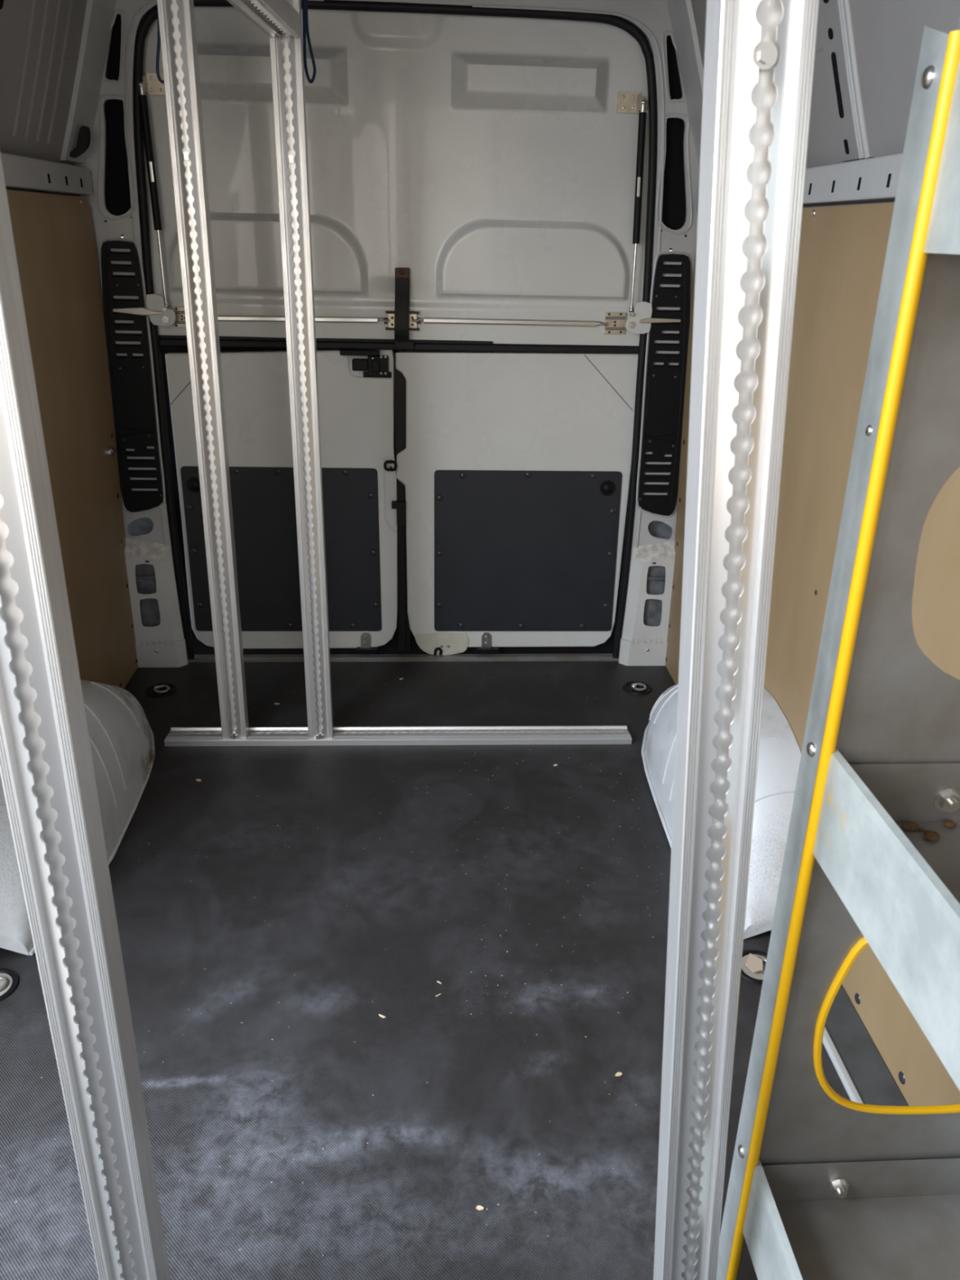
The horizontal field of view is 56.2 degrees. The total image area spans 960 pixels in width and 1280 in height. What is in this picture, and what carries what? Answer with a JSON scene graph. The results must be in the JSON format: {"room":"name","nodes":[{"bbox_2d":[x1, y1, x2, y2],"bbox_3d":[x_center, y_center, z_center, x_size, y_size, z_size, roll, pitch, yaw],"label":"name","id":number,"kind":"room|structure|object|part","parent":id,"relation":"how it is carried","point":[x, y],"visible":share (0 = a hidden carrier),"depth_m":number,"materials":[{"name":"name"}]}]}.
{"room":"vehicle interior","nodes":[
{"label":"vehicle interior","id":0,"kind":"room"},
{"bbox_2d":[0,0,93,196],"bbox_3d":[-1.055,-0.485,2.016,0.248,2.005,1.620,0,24,-3],"label":"wall","id":1,"kind":"structure","parent":0,"point":[40,40],"depth_m":2.14,"materials":[{"name":"grey metal"}]},
{"bbox_3d":[-1.044,-0.954,1.798,0.008,0.066,1.570,0,24,-3],"label":"waist rail","id":2,"kind":"part","parent":1,"relation":"part of","materials":[{"name":"grey metal"}]},
{"bbox_2d":[6,190,137,688],"bbox_3d":[-1.099,-0.254,2.114,0.060,1.457,1.572,0,24,-3],"label":"plywood panel","id":3,"kind":"object","parent":1,"relation":"attached to","point":[55,241],"visible":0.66,"depth_m":2.50,"materials":[{"name":"brown wood"}]},
{"bbox_2d":[60,0,703,667],"bbox_3d":[-0.236,-0.857,2.740,1.920,2.080,0.175,0,24,-3],"label":"door frame","id":4,"kind":"structure","parent":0,"point":[104,133],"depth_m":2.58,"materials":[{"name":"grey paint"}]},
{"bbox_3d":[-1.037,-1.496,2.368,0.201,0.425,0.115,0,24,-3],"label":"corner post","id":5,"kind":"part","parent":4,"relation":"part of","materials":[{"name":"white metal"}]},
{"bbox_2d":[101,240,163,512],"bbox_3d":[-1.069,-0.780,2.747,0.146,0.804,0.013,0,24,-3],"label":"air vent","id":6,"kind":"object","parent":4,"relation":"in","point":[131,375],"visible":1,"depth_m":2.74,"materials":[{"name":"black plastic"}]},
{"bbox_2d":[112,293,176,326],"bbox_3d":[-0.989,-0.971,2.647,0.178,0.090,0.018,0,24,-3],"label":"pivot arm","id":7,"kind":"object","parent":4,"relation":"attached to","point":[161,315],"visible":1,"depth_m":2.65},
{"bbox_3d":[-1.006,-0.967,2.647,0.144,0.023,0.010,0,24,-3],"label":"arm","id":8,"kind":"part","parent":7,"relation":"part of","materials":[{"name":"silver metal"}]},
{"bbox_3d":[-0.941,-0.973,2.655,0.081,0.090,0.006,0,24,-3],"label":"plate","id":9,"kind":"part","parent":7,"relation":"part of","materials":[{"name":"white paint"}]},
{"bbox_2d":[164,349,397,648],"bbox_3d":[-0.637,-0.438,2.991,0.723,1.026,0.054,0,24,-3],"label":"door","id":10,"kind":"structure","parent":4,"relation":"in","point":[357,411],"depth_m":2.96,"materials":[{"name":"white paint"}]},
{"bbox_3d":[-0.663,-0.296,3.041,0.646,0.582,0.006,0,24,-3],"label":"lining panel","id":11,"kind":"part","parent":10,"relation":"part of","materials":[{"name":"grey plastic"}]},
{"bbox_2d":[339,349,391,377],"bbox_3d":[-0.353,-0.856,2.789,0.155,0.083,0.036,0,24,-3],"label":"latch","id":12,"kind":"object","parent":10,"relation":"attached to","point":[376,365],"depth_m":2.78,"materials":[{"name":"black plastic"}]},
{"bbox_3d":[-0.369,-0.883,2.767,0.121,0.016,0.020,0,24,-3],"label":"lever","id":13,"kind":"part","parent":12,"relation":"part of","materials":[{"name":"black plastic"}]},
{"bbox_2d":[383,460,397,471],"bbox_3d":[-0.291,-0.569,2.929,0.043,0.035,0.029,0,24,-3],"label":"loop","id":14,"kind":"object","parent":10,"relation":"attached to","point":[386,462],"visible":1,"depth_m":2.92,"materials":[{"name":"black plastic"}]},
{"bbox_2d":[356,631,377,653],"bbox_3d":[-0.400,0.010,3.188,0.076,0.076,0.022,0,24,-3],"label":"bracket","id":15,"kind":"object","parent":4,"relation":"attached to","point":[365,648],"visible":1,"depth_m":3.19,"materials":[{"name":"silver metal"}]},
{"bbox_3d":[-0.406,0.003,3.192,0.036,0.064,0.008,0,24,-3],"label":"plate","id":16,"kind":"part","parent":15,"relation":"part of","materials":[{"name":"silver metal"}]},
{"bbox_2d":[138,6,650,353],"bbox_3d":[-0.228,-1.321,2.594,1.530,0.925,0.097,0,24,-3],"label":"door","id":17,"kind":"structure","parent":4,"relation":"in","point":[492,160],"depth_m":2.60,"materials":[{"name":"white paint"}]},
{"bbox_2d":[137,72,168,307],"bbox_3d":[-0.905,-1.268,2.571,0.082,0.602,0.040,-18,31,-36],"label":"gas strut","id":18,"kind":"object","parent":17,"relation":"attached to","point":[150,84],"visible":0.91,"depth_m":2.49,"materials":[{"name":"black metal"}]},
{"bbox_3d":[-0.927,-1.090,2.625,0.010,0.192,0.008,0,24,-3],"label":"rod","id":19,"kind":"part","parent":18,"relation":"part of","materials":[{"name":"white metal"}]},
{"bbox_2d":[173,306,186,327],"bbox_3d":[-0.897,-0.972,2.709,0.059,0.059,0.016,0,24,-3],"label":"hinge plate","id":20,"kind":"object","parent":17,"relation":"attached to","point":[180,322],"visible":0.66,"depth_m":2.71,"materials":[{"name":"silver metal"}]},
{"bbox_2d":[183,315,390,323],"bbox_3d":[-0.583,-0.970,2.720,0.618,0.020,0.013,0,24,-3],"label":"bar","id":21,"kind":"object","parent":17,"relation":"attached to","point":[220,317],"visible":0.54,"depth_m":2.72,"materials":[{"name":"silver metal"}]},
{"bbox_2d":[384,311,420,330],"bbox_3d":[-0.237,-0.975,2.747,0.111,0.054,0.019,0,24,-3],"label":"centre keeper","id":22,"kind":"object","parent":17,"relation":"attached to","point":[412,314],"visible":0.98,"depth_m":2.74,"materials":[{"name":"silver metal"}]},
{"bbox_3d":[-0.269,-0.975,2.747,0.024,0.043,0.015,0,24,-3],"label":"plate","id":23,"kind":"part","parent":22,"relation":"part of","materials":[{"name":"silver metal"}]},
{"bbox_3d":[-0.205,-0.976,2.751,0.025,0.043,0.015,0,24,-3],"label":"plate","id":24,"kind":"part","parent":22,"relation":"part of","materials":[{"name":"silver metal"}]},
{"bbox_2d":[394,267,413,350],"bbox_3d":[-0.230,-0.998,2.719,0.059,0.234,0.041,0,24,-3],"label":"strap","id":25,"kind":"object","parent":17,"relation":"hanging from","point":[402,308],"visible":1,"depth_m":2.71,"materials":[{"name":"black fabric"}]},
{"bbox_2d":[395,267,409,278],"bbox_3d":[-0.232,-1.096,2.687,0.042,0.028,0.018,0,24,-3],"label":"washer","id":26,"kind":"object","parent":25,"relation":"in","point":[400,273],"depth_m":2.68,"materials":[{"name":"brown metal"}]},
{"bbox_2d":[411,317,608,326],"bbox_3d":[0.093,-0.975,2.759,0.605,0.016,0.013,0,24,-3],"label":"bar","id":27,"kind":"object","parent":17,"relation":"attached to","point":[426,320],"visible":1,"depth_m":2.76,"materials":[{"name":"silver metal"}]},
{"bbox_2d":[603,311,626,334],"bbox_3d":[0.417,-0.980,2.784,0.066,0.065,0.016,0,24,-3],"label":"hinge plate","id":28,"kind":"object","parent":17,"relation":"attached to","point":[616,321],"visible":1,"depth_m":2.78,"materials":[{"name":"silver metal"}]},
{"bbox_2d":[616,91,647,312],"bbox_3d":[0.431,-1.274,2.648,0.101,0.583,0.042,12,27,23],"label":"gas strut","id":29,"kind":"object","parent":17,"relation":"attached to","point":[628,102],"visible":1,"depth_m":2.56,"materials":[{"name":"black metal"}]},
{"bbox_3d":[0.462,-1.097,2.705,0.011,0.174,0.008,0,24,-3],"label":"rod","id":30,"kind":"part","parent":29,"relation":"part of","materials":[{"name":"white metal"}]},
{"bbox_2d":[160,343,639,654],"bbox_3d":[-0.252,-0.436,3.023,1.600,1.120,0.068,0,24,-3],"label":"door","id":31,"kind":"structure","parent":4,"relation":"in","point":[513,469],"depth_m":3.00,"materials":[{"name":"white paint"}]},
{"bbox_2d":[391,500,405,526],"bbox_3d":[-0.271,-0.422,3.004,0.047,0.086,0.032,0,24,-3],"label":"buffer","id":32,"kind":"object","parent":31,"relation":"attached to","point":[400,506],"visible":1,"depth_m":3.00,"materials":[{"name":"black rubber"}]},
{"bbox_2d":[413,632,469,655],"bbox_3d":[-0.136,0.016,3.210,0.197,0.089,0.014,0,24,-3],"label":"plate","id":33,"kind":"object","parent":31,"relation":"attached to","point":[435,643],"visible":1,"depth_m":3.21,"materials":[{"name":"beige metal"}]},
{"bbox_3d":[0.160,-0.295,3.091,0.635,0.580,0.006,0,24,-3],"label":"lining panel","id":34,"kind":"part","parent":31,"relation":"part of","materials":[{"name":"grey plastic"}]},
{"bbox_2d":[187,653,618,662],"bbox_3d":[-0.263,0.064,3.215,1.580,0.019,0.042,0,24,-3],"label":"trim","id":35,"kind":"structure","parent":4,"relation":"attached to","point":[334,657],"depth_m":3.21,"materials":[{"name":"grey metal"}]},
{"bbox_2d":[476,631,498,653],"bbox_3d":[0.028,0.011,3.214,0.078,0.076,0.022,0,24,-3],"label":"bracket","id":36,"kind":"object","parent":4,"relation":"attached to","point":[486,648],"visible":1,"depth_m":3.21,"materials":[{"name":"silver metal"}]},
{"bbox_3d":[0.023,0.003,3.217,0.036,0.065,0.008,0,24,-3],"label":"plate","id":37,"kind":"part","parent":36,"relation":"part of","materials":[{"name":"silver metal"}]},
{"bbox_2d":[625,301,680,333],"bbox_3d":[0.528,-0.978,2.735,0.168,0.093,0.018,0,24,-3],"label":"pivot arm","id":38,"kind":"object","parent":4,"relation":"attached to","point":[640,322],"visible":1,"depth_m":2.73},
{"bbox_3d":[0.483,-0.980,2.737,0.079,0.093,0.006,0,24,-3],"label":"plate","id":39,"kind":"part","parent":38,"relation":"part of","materials":[{"name":"white paint"}]},
{"bbox_3d":[0.547,-0.971,2.738,0.129,0.016,0.010,0,24,-3],"label":"arm","id":40,"kind":"part","parent":38,"relation":"part of","materials":[{"name":"silver metal"}]},
{"bbox_2d":[638,253,690,515],"bbox_3d":[0.591,-0.783,2.845,0.146,0.804,0.013,0,24,-3],"label":"air vent","id":41,"kind":"object","parent":4,"relation":"in","point":[665,383],"visible":1,"depth_m":2.84,"materials":[{"name":"black plastic"}]},
{"bbox_3d":[0.602,-1.499,2.465,0.201,0.425,0.115,0,24,-3],"label":"corner post","id":42,"kind":"part","parent":4,"relation":"part of","materials":[{"name":"white metal"}]},
{"bbox_2d":[0,661,850,1279],"bbox_3d":[-0.167,0.809,1.616,1.890,0.020,3.525,0,24,-3],"label":"floor","id":43,"kind":"structure","parent":0,"point":[532,1128],"depth_m":1.79,"materials":[{"name":"grey rubber"}]},
{"bbox_2d":[0,968,19,1001],"bbox_3d":[-0.974,0.690,1.797,0.098,0.009,0.098,0,24,-3],"label":"ring","id":44,"kind":"object","parent":43,"relation":"on","point":[9,979],"visible":1,"depth_m":1.81,"materials":[{"name":"black rubber"}]},
{"bbox_2d":[0,680,155,955],"bbox_3d":[-1.011,0.251,2.308,0.239,0.384,1.129,0,24,-3],"label":"wheel arch","id":45,"kind":"object","parent":43,"relation":"on","point":[122,738],"visible":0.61,"depth_m":2.22,"materials":[{"name":"white plastic"}]},
{"bbox_2d":[0,151,171,1279],"bbox_3d":[-0.414,0.097,0.853,0.074,1.900,0.140,2,24,2],"label":"post","id":46,"kind":"object","parent":43,"relation":"on","point":[47,773],"visible":1,"depth_m":0.88,"materials":[{"name":"metal"}]},
{"bbox_2d":[145,683,177,697],"bbox_3d":[-1.047,0.161,2.955,0.098,0.012,0.098,0,24,-3],"label":"ring","id":47,"kind":"object","parent":43,"relation":"on","point":[160,690],"visible":1,"depth_m":2.95,"materials":[{"name":"silver plastic"}]},
{"bbox_2d":[41,670,662,1256],"bbox_3d":[-0.193,0.526,2.212,1.296,0.002,2.092,0,24,-3],"label":"sawdust","id":48,"kind":"object","parent":43,"relation":"on","point":[341,670],"visible":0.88,"depth_m":2.04,"materials":[{"name":"beige"}]},
{"bbox_2d":[164,725,631,746],"bbox_3d":[-0.236,0.288,2.711,1.383,0.019,0.080,0,24,-3],"label":"rail","id":49,"kind":"object","parent":43,"relation":"on","point":[470,735],"visible":0.94,"depth_m":2.70,"materials":[{"name":"metal"}]},
{"bbox_2d":[156,0,248,739],"bbox_3d":[-0.703,-0.594,2.335,0.079,1.881,0.164,3,24,3],"label":"post","id":50,"kind":"object","parent":49,"relation":"on","point":[176,18],"visible":1,"depth_m":2.25,"materials":[{"name":"metal"}]},
{"bbox_2d":[155,13,164,84],"bbox_3d":[-0.732,-1.432,2.081,0.057,0.252,0.008,-3,25,-10],"label":"strap","id":51,"kind":"object","parent":50,"relation":"hanging from","point":[158,44],"visible":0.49,"depth_m":2.11,"materials":[{"name":"black fabric"}]},
{"bbox_2d":[269,0,333,739],"bbox_3d":[-0.456,-0.592,2.344,0.073,1.881,0.159,0,24,-3],"label":"post","id":52,"kind":"object","parent":49,"relation":"on","point":[286,54],"visible":0.95,"depth_m":2.27,"materials":[{"name":"metal"}]},
{"bbox_2d":[226,0,300,37],"bbox_3d":[-0.448,-1.046,1.295,0.070,0.045,1.550,2,24,0],"label":"overhead beam","id":53,"kind":"structure","parent":52,"relation":"attached to","point":[270,16],"depth_m":1.85,"materials":[{"name":"metal"}]},
{"bbox_2d":[302,0,315,83],"bbox_3d":[-0.401,-1.443,2.097,0.028,0.252,0.009,0,24,-3],"label":"strap","id":54,"kind":"object","parent":52,"relation":"hanging from","point":[304,2],"visible":1,"depth_m":2.11,"materials":[{"name":"black fabric"}]},
{"bbox_2d":[475,1205,483,1210],"bbox_3d":[0.000,0.892,1.413,0.012,0.002,0.007,13,27,24],"label":"chip","id":55,"kind":"object","parent":43,"relation":"on","point":[478,1207],"visible":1,"depth_m":1.41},
{"bbox_2d":[614,1071,622,1076],"bbox_3d":[0.253,0.794,1.645,0.014,0.002,0.008,0,24,-3],"label":"chip","id":56,"kind":"object","parent":43,"relation":"on","point":[618,1073],"visible":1,"depth_m":1.64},
{"bbox_2d":[622,680,652,694],"bbox_3d":[0.534,0.158,3.048,0.098,0.012,0.098,0,24,-3],"label":"ring","id":57,"kind":"object","parent":43,"relation":"on","point":[636,687],"visible":1,"depth_m":3.04,"materials":[{"name":"silver plastic"}]},
{"bbox_2d":[641,684,801,938],"bbox_3d":[0.588,0.249,2.403,0.239,0.384,1.129,0,24,-3],"label":"wheel arch","id":58,"kind":"object","parent":43,"relation":"on","point":[780,753],"visible":0.45,"depth_m":2.01,"materials":[{"name":"white plastic"}]},
{"bbox_2d":[653,0,819,1279],"bbox_3d":[0.231,0.103,0.879,0.233,1.900,0.074,17,29,31],"label":"post","id":59,"kind":"object","parent":43,"relation":"on","point":[759,55],"visible":1,"depth_m":0.79,"materials":[{"name":"metal"}]},
{"bbox_2d":[740,949,767,984],"bbox_3d":[0.585,0.685,1.894,0.098,0.009,0.098,0,24,-3],"label":"ring","id":60,"kind":"object","parent":43,"relation":"on","point":[757,977],"visible":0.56,"depth_m":1.89,"materials":[{"name":"silver metal"}]},
{"bbox_2d":[745,952,763,972],"bbox_3d":[0.577,0.680,1.887,0.036,0.004,0.049,14,27,26],"label":"scrap","id":61,"kind":"object","parent":60,"relation":"in","point":[754,963],"visible":1,"depth_m":1.89,"materials":[{"name":"beige"}]},
{"bbox_2d":[715,17,959,1279],"bbox_3d":[0.564,0.490,0.461,0.436,1.545,1.210,0,24,-3],"label":"shelving unit","id":62,"kind":"object","parent":43,"relation":"on","point":[824,1184],"visible":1,"depth_m":0.88,"materials":[{"name":"grey metal"}]},
{"bbox_2d":[742,1158,959,1279],"bbox_3d":[0.539,0.962,0.650,0.324,0.133,1.166,0,24,-3],"label":"tray","id":63,"kind":"object","parent":62,"relation":"on","point":[804,1219],"depth_m":1.15,"materials":[{"name":"silver metal"}]},
{"bbox_2d":[812,748,959,1090],"bbox_3d":[0.570,0.405,0.398,0.390,0.123,1.166,0,24,-3],"label":"tray","id":64,"kind":"object","parent":62,"relation":"on","point":[900,887],"depth_m":0.82,"materials":[{"name":"silver metal"}]},
{"bbox_3d":[0.545,0.452,1.062,0.304,0.305,0.009,0,24,-3],"label":"hole trim","id":65,"kind":"part","parent":62,"relation":"part of","materials":[{"name":"orange"}]},
{"bbox_2d":[901,822,919,830],"bbox_3d":[0.440,0.191,0.919,0.017,0.007,0.012,0,24,-3],"label":"crumb","id":66,"kind":"object","parent":62,"relation":"on","point":[909,825],"visible":1,"depth_m":0.92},
{"bbox_2d":[917,826,925,831],"bbox_3d":[0.450,0.193,0.918,0.008,0.003,0.006,0,24,-3],"label":"crumb","id":67,"kind":"object","parent":62,"relation":"on","point":[920,828],"visible":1,"depth_m":0.92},
{"bbox_2d":[923,830,941,840],"bbox_3d":[0.455,0.197,0.905,0.018,0.007,0.013,0,24,-3],"label":"crumb","id":68,"kind":"object","parent":62,"relation":"on","point":[931,835],"visible":1,"depth_m":0.90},
{"bbox_2d":[924,60,959,254],"bbox_3d":[0.576,-0.123,0.158,0.406,0.134,1.166,0,24,-3],"label":"tray","id":69,"kind":"object","parent":62,"relation":"on","point":[942,137],"depth_m":0.66,"materials":[{"name":"silver metal"}]},
{"bbox_2d":[943,820,955,827],"bbox_3d":[0.483,0.189,0.925,0.012,0.006,0.010,0,24,-3],"label":"crumb","id":70,"kind":"object","parent":62,"relation":"on","point":[950,824],"visible":1,"depth_m":0.92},
{"bbox_2d":[690,0,959,211],"bbox_3d":[0.715,-0.095,1.254,0.248,2.005,3.520,0,24,-3],"label":"wall","id":71,"kind":"structure","parent":0,"point":[867,54],"depth_m":1.61,"materials":[{"name":"grey metal"}]},
{"bbox_3d":[0.713,-0.687,1.309,0.010,0.066,2.870,0,24,-3],"label":"waist rail","id":72,"kind":"part","parent":71,"relation":"part of","materials":[{"name":"white metal"}]},
{"bbox_2d":[665,202,959,1106],"bbox_3d":[0.732,0.012,1.630,0.060,1.457,2.872,0,24,-3],"label":"plywood panel","id":73,"kind":"object","parent":71,"relation":"attached to","point":[842,249],"visible":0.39,"depth_m":1.79,"materials":[{"name":"brown wood"}]},
{"bbox_2d":[822,1026,863,1103],"bbox_3d":[0.690,0.976,1.256,0.016,0.015,1.400,0,24,-3],"label":"trim","id":74,"kind":"structure","parent":71,"relation":"attached to","point":[833,1055],"depth_m":1.66,"materials":[{"name":"grey paint"}]},
{"bbox_2d":[824,985,908,1106],"bbox_3d":[0.738,0.978,1.260,0.078,0.011,1.400,0,24,-3],"label":"trim","id":75,"kind":"structure","parent":71,"relation":"attached to","point":[874,1083],"depth_m":1.68,"materials":[{"name":"grey metal"}]}
]}

